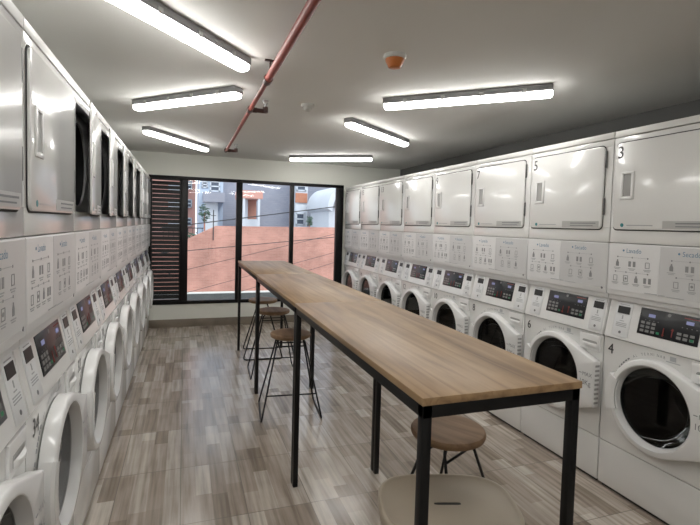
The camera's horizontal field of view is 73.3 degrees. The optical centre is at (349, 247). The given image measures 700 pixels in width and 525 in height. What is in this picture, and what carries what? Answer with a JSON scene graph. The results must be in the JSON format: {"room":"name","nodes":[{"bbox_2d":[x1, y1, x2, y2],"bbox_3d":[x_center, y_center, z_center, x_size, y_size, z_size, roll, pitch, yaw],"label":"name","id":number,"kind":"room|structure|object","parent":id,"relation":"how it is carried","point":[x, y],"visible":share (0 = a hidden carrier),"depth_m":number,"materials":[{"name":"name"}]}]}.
{"room":"laundry","nodes":[
{"label":"laundry","id":0,"kind":"room"},
{"bbox_2d":[129,150,399,319],"bbox_3d":[-1.396,-0.081,7.105,4.832,2.450,0.160,1,3,-19],"label":"wall","id":1,"kind":"structure","parent":0,"point":[154,163],"depth_m":6.92,"materials":[{"name":"white paint"}]},
{"bbox_2d":[149,315,305,327],"bbox_3d":[-1.479,1.090,7.052,3.023,0.113,0.010,1,3,-19],"label":"baseboard","id":2,"kind":"structure","parent":1,"relation":"attached to","point":[290,318],"depth_m":6.84,"materials":[{"name":"tile"}]},
{"bbox_2d":[148,174,343,304],"bbox_3d":[-1.468,-0.086,7.020,2.836,1.815,0.072,1,3,-19],"label":"window","id":3,"kind":"structure","parent":1,"relation":"in","point":[339,195],"depth_m":6.92,"materials":[{"name":"black metal"}]},
{"bbox_2d":[150,178,180,301],"bbox_3d":[-2.593,-0.100,6.620,0.387,1.720,0.044,1,3,-19],"label":"panel","id":4,"kind":"object","parent":3,"relation":"attached to","point":[170,279],"visible":0.88,"depth_m":6.62,"materials":[{"name":"black metal"}]},
{"bbox_2d":[11,0,699,169],"bbox_3d":[0.263,-1.116,2.428,4.832,0.150,9.960,1,3,-19],"label":"ceiling","id":5,"kind":"structure","parent":0,"point":[604,60],"depth_m":2.76,"materials":[{"name":"paint"}]},
{"bbox_2d":[142,126,208,151],"bbox_3d":[-1.909,-1.194,5.258,0.101,0.079,1.140,2,3,14],"label":"ceiling light","id":6,"kind":"object","parent":5,"relation":"attached to","point":[147,130],"visible":1,"depth_m":5.11,"materials":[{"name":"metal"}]},
{"bbox_2d":[107,0,250,71],"bbox_3d":[-0.809,-1.018,2.158,0.101,0.079,1.140,3,3,21],"label":"ceiling light","id":7,"kind":"object","parent":5,"relation":"attached to","point":[153,12],"visible":1,"depth_m":2.18,"materials":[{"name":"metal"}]},
{"bbox_2d":[132,85,242,110],"bbox_3d":[-1.226,-1.092,3.482,1.026,0.079,0.101,3,3,27],"label":"ceiling light","id":8,"kind":"object","parent":5,"relation":"attached to","point":[227,93],"visible":1,"depth_m":3.41,"materials":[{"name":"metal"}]},
{"bbox_2d":[224,0,320,152],"bbox_3d":[-0.063,-0.959,1.736,0.171,0.116,8.215,1,3,-19],"label":"pipe","id":9,"kind":"object","parent":5,"relation":"attached to","point":[310,6],"visible":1,"depth_m":2.40,"materials":[{"name":"red metal"}]},
{"bbox_2d":[301,103,314,111],"bbox_3d":[-0.330,-1.087,3.676,0.104,0.058,0.104,1,3,-19],"label":"sensor","id":10,"kind":"object","parent":5,"relation":"attached to","point":[307,107],"visible":1,"depth_m":3.65,"materials":[{"name":"white plastic"}]},
{"bbox_2d":[289,155,372,160],"bbox_3d":[-0.266,-1.202,6.356,1.140,0.079,0.101,2,3,12],"label":"ceiling light","id":11,"kind":"object","parent":5,"relation":"attached to","point":[292,157],"visible":1,"depth_m":6.31,"materials":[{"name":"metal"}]},
{"bbox_2d":[290,158,371,160],"bbox_3d":[-0.266,-1.180,6.357,1.140,0.036,0.082,2,3,12],"label":"diffuser","id":12,"kind":"object","parent":11,"relation":"attached to","point":[291,159],"depth_m":6.32,"materials":[{"name":"white plastic"}]},
{"bbox_2d":[344,117,408,146],"bbox_3d":[0.290,-1.102,4.574,0.101,0.079,1.140,3,3,33],"label":"ceiling light","id":13,"kind":"object","parent":5,"relation":"attached to","point":[352,123],"visible":1,"depth_m":4.42,"materials":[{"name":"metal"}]},
{"bbox_2d":[384,51,405,69],"bbox_3d":[0.244,-1.014,2.571,0.124,0.068,0.124,1,3,-19],"label":"smoke detector","id":14,"kind":"object","parent":5,"relation":"attached to","point":[394,60],"visible":1,"depth_m":2.53,"materials":[{"name":"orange plastic"}]},
{"bbox_2d":[383,83,552,109],"bbox_3d":[0.777,-1.026,3.241,1.140,0.079,0.101,3,3,24],"label":"ceiling light","id":15,"kind":"object","parent":5,"relation":"attached to","point":[537,91],"visible":1,"depth_m":3.18,"materials":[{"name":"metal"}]},
{"bbox_2d":[83,322,665,524],"bbox_3d":[0.173,1.462,2.607,4.592,0.120,9.840,1,3,-19],"label":"floor","id":16,"kind":"structure","parent":0,"point":[189,445],"depth_m":3.16,"materials":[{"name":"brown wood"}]},
{"bbox_2d":[0,0,44,524],"bbox_3d":[-1.203,0.387,0.994,0.822,2.104,0.670,1,3,-19],"label":"dryer","id":17,"kind":"object","parent":16,"relation":"on","point":[22,500],"visible":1,"depth_m":1.29,"materials":[{"name":"grey metal"}]},
{"bbox_2d":[0,422,44,524],"bbox_3d":[-1.216,0.847,1.015,0.822,0.617,0.668,1,3,-19],"label":"washer","id":18,"kind":"object","parent":17,"relation":"in","point":[22,500],"depth_m":1.30,"materials":[{"name":"metal"}]},
{"bbox_2d":[12,17,87,524],"bbox_3d":[-1.427,0.351,1.630,0.822,2.104,0.670,1,3,-19],"label":"dryer","id":19,"kind":"object","parent":16,"relation":"on","point":[56,423],"visible":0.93,"depth_m":1.64,"materials":[{"name":"grey metal"}]},
{"bbox_2d":[25,360,87,524],"bbox_3d":[-1.440,0.811,1.652,0.822,0.617,0.668,1,3,-19],"label":"washer","id":20,"kind":"object","parent":19,"relation":"in","point":[56,427],"depth_m":1.73,"materials":[{"name":"metal"}]},
{"bbox_2d":[66,81,109,524],"bbox_3d":[-1.648,0.315,2.268,0.828,2.104,0.670,1,3,-19],"label":"dryer","id":21,"kind":"object","parent":16,"relation":"on","point":[92,362],"visible":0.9,"depth_m":2.35,"materials":[{"name":"grey metal"}]},
{"bbox_2d":[74,331,109,468],"bbox_3d":[-1.664,0.775,2.289,0.822,0.617,0.668,1,3,-19],"label":"washer","id":22,"kind":"object","parent":21,"relation":"in","point":[92,362],"depth_m":2.36,"materials":[{"name":"metal"}]},
{"bbox_2d":[94,115,123,471],"bbox_3d":[-1.875,0.278,2.904,0.822,2.104,0.670,1,3,-19],"label":"dryer","id":23,"kind":"object","parent":16,"relation":"on","point":[112,331],"visible":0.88,"depth_m":2.99,"materials":[{"name":"grey metal"}]},
{"bbox_2d":[100,311,123,408],"bbox_3d":[-1.888,0.738,2.926,0.822,0.617,0.668,1,3,-19],"label":"washer","id":24,"kind":"object","parent":23,"relation":"in","point":[112,332],"depth_m":3.00,"materials":[{"name":"metal"}]},
{"bbox_2d":[111,136,133,423],"bbox_3d":[-2.099,0.242,3.541,0.822,2.104,0.670,1,3,-19],"label":"dryer","id":25,"kind":"object","parent":16,"relation":"on","point":[125,313],"visible":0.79,"depth_m":3.64,"materials":[{"name":"grey metal"}]},
{"bbox_2d":[116,296,133,371],"bbox_3d":[-2.112,0.702,3.562,0.822,0.617,0.668,1,3,-19],"label":"washer","id":26,"kind":"object","parent":25,"relation":"in","point":[125,313],"depth_m":3.63,"materials":[{"name":"metal"}]},
{"bbox_2d":[123,150,140,393],"bbox_3d":[-2.324,0.206,4.178,0.822,2.104,0.670,1,3,-19],"label":"dryer","id":27,"kind":"object","parent":16,"relation":"on","point":[134,299],"visible":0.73,"depth_m":4.31,"materials":[{"name":"grey metal"}]},
{"bbox_2d":[127,286,140,347],"bbox_3d":[-2.336,0.666,4.199,0.822,0.617,0.668,1,3,-19],"label":"washer","id":28,"kind":"object","parent":27,"relation":"in","point":[134,299],"depth_m":4.31,"materials":[{"name":"metal"}]},
{"bbox_2d":[132,160,145,369],"bbox_3d":[-2.547,0.170,4.814,0.822,2.104,0.670,1,3,-19],"label":"dryer","id":29,"kind":"object","parent":16,"relation":"on","point":[140,287],"visible":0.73,"depth_m":4.93,"materials":[{"name":"grey metal"}]},
{"bbox_2d":[135,277,145,330],"bbox_3d":[-2.560,0.630,4.836,0.822,0.617,0.668,1,3,-19],"label":"washer","id":30,"kind":"object","parent":29,"relation":"in","point":[140,287],"depth_m":4.90,"materials":[{"name":"metal"}]},
{"bbox_2d":[138,167,149,351],"bbox_3d":[-2.772,0.133,5.451,0.822,2.104,0.670,1,3,-19],"label":"dryer","id":31,"kind":"object","parent":16,"relation":"on","point":[145,279],"visible":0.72,"depth_m":5.50,"materials":[{"name":"grey metal"}]},
{"bbox_2d":[141,271,149,317],"bbox_3d":[-2.784,0.593,5.473,0.822,0.617,0.668,1,3,-19],"label":"washer","id":32,"kind":"object","parent":31,"relation":"in","point":[145,279],"depth_m":5.51,"materials":[{"name":"metal"}]},
{"bbox_2d":[143,172,153,336],"bbox_3d":[-2.995,0.097,6.088,0.822,2.104,0.670,1,3,-19],"label":"dryer","id":33,"kind":"object","parent":16,"relation":"on","point":[149,272],"visible":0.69,"depth_m":6.14,"materials":[{"name":"white metal"}]},
{"bbox_2d":[146,266,153,307],"bbox_3d":[-3.008,0.557,6.110,0.822,0.617,0.668,1,3,-19],"label":"washer","id":34,"kind":"object","parent":33,"relation":"in","point":[149,272],"depth_m":6.18,"materials":[{"name":"metal"}]},
{"bbox_2d":[243,297,282,359],"bbox_3d":[-1.009,0.913,5.430,0.430,0.645,0.478,1,3,-13],"label":"bar stool","id":35,"kind":"object","parent":16,"relation":"on","point":[263,300],"visible":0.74,"depth_m":5.30,"materials":[{"name":"black metal"}]},
{"bbox_2d":[247,307,292,379],"bbox_3d":[-0.782,0.950,4.785,0.478,0.645,0.430,1,3,-16],"label":"bar stool","id":36,"kind":"object","parent":16,"relation":"on","point":[269,311],"visible":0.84,"depth_m":4.72,"materials":[{"name":"black metal"}]},
{"bbox_2d":[237,261,314,392],"bbox_3d":[-0.829,0.730,4.955,0.543,1.065,1.472,1,3,-19],"label":"bar table","id":37,"kind":"object","parent":16,"relation":"on","point":[252,268],"visible":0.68,"depth_m":4.90,"materials":[{"name":"brown wood"}]},
{"bbox_2d":[258,328,321,422],"bbox_3d":[-0.487,1.004,3.803,0.478,0.645,0.430,1,3,-13],"label":"bar stool","id":38,"kind":"object","parent":16,"relation":"on","point":[285,334],"visible":0.88,"depth_m":3.72,"materials":[{"name":"brown wood"}]},
{"bbox_2d":[255,274,381,483],"bbox_3d":[-0.329,0.811,3.532,0.543,1.065,1.543,1,3,-19],"label":"bar table","id":39,"kind":"object","parent":16,"relation":"on","point":[290,289],"visible":0.64,"depth_m":3.30,"materials":[{"name":"brown wood"}]},
{"bbox_2d":[341,184,361,289],"bbox_3d":[0.355,0.137,7.174,0.822,2.104,0.689,1,3,-19],"label":"dryer","id":40,"kind":"object","parent":16,"relation":"on","point":[353,255],"visible":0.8,"depth_m":7.01,"materials":[{"name":"grey metal"}]},
{"bbox_2d":[341,264,359,289],"bbox_3d":[0.343,0.597,7.196,0.822,0.617,0.687,1,3,-19],"label":"washer","id":41,"kind":"object","parent":40,"relation":"in","point":[350,278],"depth_m":7.00,"materials":[{"name":"metal"}]},
{"bbox_2d":[357,180,380,297],"bbox_3d":[0.586,0.174,6.519,0.822,2.104,0.689,1,3,-19],"label":"dryer","id":42,"kind":"object","parent":16,"relation":"on","point":[367,284],"visible":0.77,"depth_m":6.34,"materials":[{"name":"grey metal"}]},
{"bbox_2d":[357,269,378,297],"bbox_3d":[0.573,0.634,6.541,0.822,0.617,0.687,1,3,-19],"label":"washer","id":43,"kind":"object","parent":42,"relation":"in","point":[367,284],"depth_m":6.36,"materials":[{"name":"metal"}]},
{"bbox_2d":[376,175,405,306],"bbox_3d":[0.816,0.211,5.864,0.822,2.104,0.689,1,3,-19],"label":"dryer","id":44,"kind":"object","parent":16,"relation":"on","point":[391,267],"visible":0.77,"depth_m":5.69,"materials":[{"name":"grey metal"}]},
{"bbox_2d":[376,274,401,306],"bbox_3d":[0.803,0.671,5.886,0.822,0.617,0.687,1,3,-19],"label":"washer","id":45,"kind":"object","parent":44,"relation":"in","point":[389,290],"depth_m":5.70,"materials":[{"name":"metal"}]},
{"bbox_2d":[399,169,438,318],"bbox_3d":[1.046,0.248,5.210,0.822,2.104,0.689,1,3,-19],"label":"dryer","id":46,"kind":"object","parent":16,"relation":"on","point":[419,203],"visible":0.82,"depth_m":5.02,"materials":[{"name":"grey metal"}]},
{"bbox_2d":[399,280,431,318],"bbox_3d":[1.034,0.708,5.232,0.822,0.617,0.687,1,3,-19],"label":"washer","id":47,"kind":"object","parent":46,"relation":"in","point":[416,296],"depth_m":5.04,"materials":[{"name":"metal"}]},
{"bbox_2d":[292,301,581,524],"bbox_3d":[0.181,0.894,2.082,0.543,1.065,1.530,1,3,-19],"label":"bar table","id":48,"kind":"object","parent":16,"relation":"on","point":[435,369],"visible":1,"depth_m":1.53,"materials":[{"name":"brown wood"}]},
{"bbox_2d":[411,415,485,477],"bbox_3d":[0.422,1.111,2.080,0.430,0.645,0.478,4,4,43],"label":"bar stool","id":49,"kind":"object","parent":16,"relation":"on","point":[454,432],"visible":0.76,"depth_m":2.02,"materials":[{"name":"brown wood"}]},
{"bbox_2d":[378,474,524,524],"bbox_3d":[0.322,1.153,1.596,0.464,0.600,0.364,1,3,-2],"label":"plastic stool","id":50,"kind":"object","parent":16,"relation":"on","point":[454,499],"visible":0.94,"depth_m":1.59,"materials":[{"name":"beige plastic"}]},
{"bbox_2d":[429,161,477,334],"bbox_3d":[1.276,0.286,4.555,0.822,2.104,0.689,1,3,-19],"label":"dryer","id":51,"kind":"object","parent":16,"relation":"on","point":[455,186],"visible":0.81,"depth_m":4.38,"materials":[{"name":"grey metal"}]},
{"bbox_2d":[429,288,470,334],"bbox_3d":[1.264,0.746,4.577,0.822,0.617,0.687,1,3,-19],"label":"washer","id":52,"kind":"object","parent":51,"relation":"in","point":[451,309],"depth_m":4.38,"materials":[{"name":"metal"}]},
{"bbox_2d":[468,149,536,431],"bbox_3d":[1.507,0.323,3.901,0.822,2.104,0.689,1,3,-19],"label":"dryer","id":53,"kind":"object","parent":16,"relation":"on","point":[501,287],"visible":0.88,"depth_m":3.70,"materials":[{"name":"grey metal"}]},
{"bbox_2d":[468,299,524,356],"bbox_3d":[1.494,0.783,3.922,0.822,0.617,0.687,1,3,-19],"label":"washer","id":54,"kind":"object","parent":53,"relation":"in","point":[498,325],"depth_m":3.72,"materials":[{"name":"metal"}]},
{"bbox_2d":[520,132,616,479],"bbox_3d":[1.737,0.360,3.246,0.822,2.104,0.689,1,3,-19],"label":"dryer","id":55,"kind":"object","parent":16,"relation":"on","point":[568,304],"visible":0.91,"depth_m":3.05,"materials":[{"name":"grey metal"}]},
{"bbox_2d":[523,314,605,436],"bbox_3d":[1.725,0.820,3.268,0.822,0.617,0.687,1,3,-19],"label":"washer","id":56,"kind":"object","parent":55,"relation":"in","point":[572,350],"depth_m":3.01,"materials":[{"name":"metal"}]},
{"bbox_2d":[598,115,699,524],"bbox_3d":[1.967,0.398,2.591,0.822,2.104,0.689,1,3,-19],"label":"dryer","id":57,"kind":"object","parent":16,"relation":"on","point":[649,446],"visible":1,"depth_m":2.50,"materials":[{"name":"grey metal"}]},
{"bbox_2d":[600,336,699,488],"bbox_3d":[1.955,0.858,2.613,0.822,0.617,0.687,1,3,-19],"label":"washer","id":58,"kind":"object","parent":57,"relation":"in","point":[650,404],"depth_m":2.49,"materials":[{"name":"metal"}]},
{"bbox_2d":[400,99,699,175],"bbox_3d":[2.456,0.206,3.254,0.120,2.450,9.680,1,3,-19],"label":"wall","id":59,"kind":"structure","parent":0,"point":[692,108],"depth_m":4.23,"materials":[{"name":"grey paint"}]},
{"label":"outside","id":60,"kind":"structure","parent":0,"visible":0},
{"bbox_2d":[188,237,333,250],"bbox_3d":[-1.771,-0.139,11.047,22.002,2.344,0.018,1,3,-19],"label":"overhead cable","id":61,"kind":"object","parent":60,"point":[327,237],"visible":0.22,"depth_m":10.94,"materials":[{"name":"black rubber"}]},
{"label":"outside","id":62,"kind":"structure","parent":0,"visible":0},
{"bbox_2d":[187,234,333,269],"bbox_3d":[-1.841,0.008,11.243,22.002,5.510,0.012,1,3,-19],"label":"overhead cable","id":63,"kind":"object","parent":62,"point":[332,234],"visible":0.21,"depth_m":11.13,"materials":[{"name":"black rubber"}]},
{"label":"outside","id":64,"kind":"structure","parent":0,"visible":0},
{"bbox_2d":[187,253,331,292],"bbox_3d":[-1.922,0.516,11.456,22.002,5.904,0.011,1,3,-19],"label":"overhead cable","id":65,"kind":"object","parent":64,"point":[330,253],"visible":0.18,"depth_m":11.24,"materials":[{"name":"black rubber"}]},
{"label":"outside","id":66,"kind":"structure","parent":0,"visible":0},
{"bbox_3d":[-3.549,2.630,40.081,100.000,0.200,62.420,1,3,-19],"label":"ground","id":67,"kind":"structure","parent":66,"visible":0},
{"bbox_2d":[152,180,195,237],"bbox_3d":[-14.751,-3.776,29.363,9.620,13.000,6.500,1,3,-19],"label":"building","id":68,"kind":"structure","parent":67,"relation":"on","point":[191,183],"depth_m":28.31,"materials":[{"name":"orange brick"}]},
{"bbox_2d":[198,204,210,230],"bbox_3d":[-6.791,0.645,21.866,0.567,5.314,0.529,1,3,-19],"label":"tree","id":69,"kind":"object","parent":67,"relation":"on","point":[203,208],"visible":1,"depth_m":21.70,"materials":[{"name":"green plant"}]},
{"bbox_2d":[197,181,224,233],"bbox_3d":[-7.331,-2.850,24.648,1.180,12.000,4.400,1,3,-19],"label":"building","id":70,"kind":"structure","parent":67,"relation":"on","point":[209,193],"depth_m":23.26,"materials":[{"name":"white paint"}]},
{"bbox_2d":[152,226,334,299],"bbox_3d":[3.753,1.623,16.381,42.000,4.450,0.400,1,3,-19],"label":"brick wall","id":71,"kind":"structure","parent":67,"relation":"on","point":[219,272],"depth_m":13.78,"materials":[{"name":"red brick"}]},
{"bbox_2d":[211,210,215,239],"bbox_3d":[-3.895,-0.633,13.419,0.140,0.860,0.028,1,3,-19],"label":"post","id":72,"kind":"object","parent":71,"relation":"attached to","point":[213,215],"visible":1,"depth_m":13.41,"materials":[{"name":"grey wood"}]},
{"bbox_2d":[307,216,312,226],"bbox_3d":[-1.239,-0.799,14.537,0.219,0.351,0.230,-1,4,-40],"label":"potted shrub","id":73,"kind":"object","parent":71,"relation":"on","point":[309,220],"visible":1,"depth_m":14.52,"materials":[{"name":"green plant"}]},
{"bbox_2d":[235,190,262,225],"bbox_3d":[-4.926,0.324,22.649,1.070,5.980,1.900,1,3,-19],"label":"entrance porch","id":74,"kind":"object","parent":67,"relation":"on","point":[250,197],"visible":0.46,"depth_m":22.11,"materials":[{"name":"white paint"}]},
{"bbox_2d":[223,182,328,226],"bbox_3d":[-0.207,-2.293,27.526,14.140,11.000,4.760,1,3,-19],"label":"building","id":75,"kind":"structure","parent":67,"relation":"on","point":[276,198],"depth_m":24.78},
{"bbox_2d":[306,188,335,226],"bbox_3d":[0.095,0.319,22.770,3.680,6.250,3.800,1,3,-19],"label":"house","id":76,"kind":"structure","parent":67,"relation":"on","point":[324,198],"depth_m":21.57,"materials":[{"name":"white paint"}]},
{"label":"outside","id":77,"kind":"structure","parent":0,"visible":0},
{"bbox_2d":[161,206,334,227],"bbox_3d":[-1.686,-0.799,10.827,22.004,3.447,0.026,1,3,-19],"label":"overhead cable","id":78,"kind":"object","parent":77,"point":[333,206],"visible":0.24,"depth_m":10.66,"materials":[{"name":"black rubber"}]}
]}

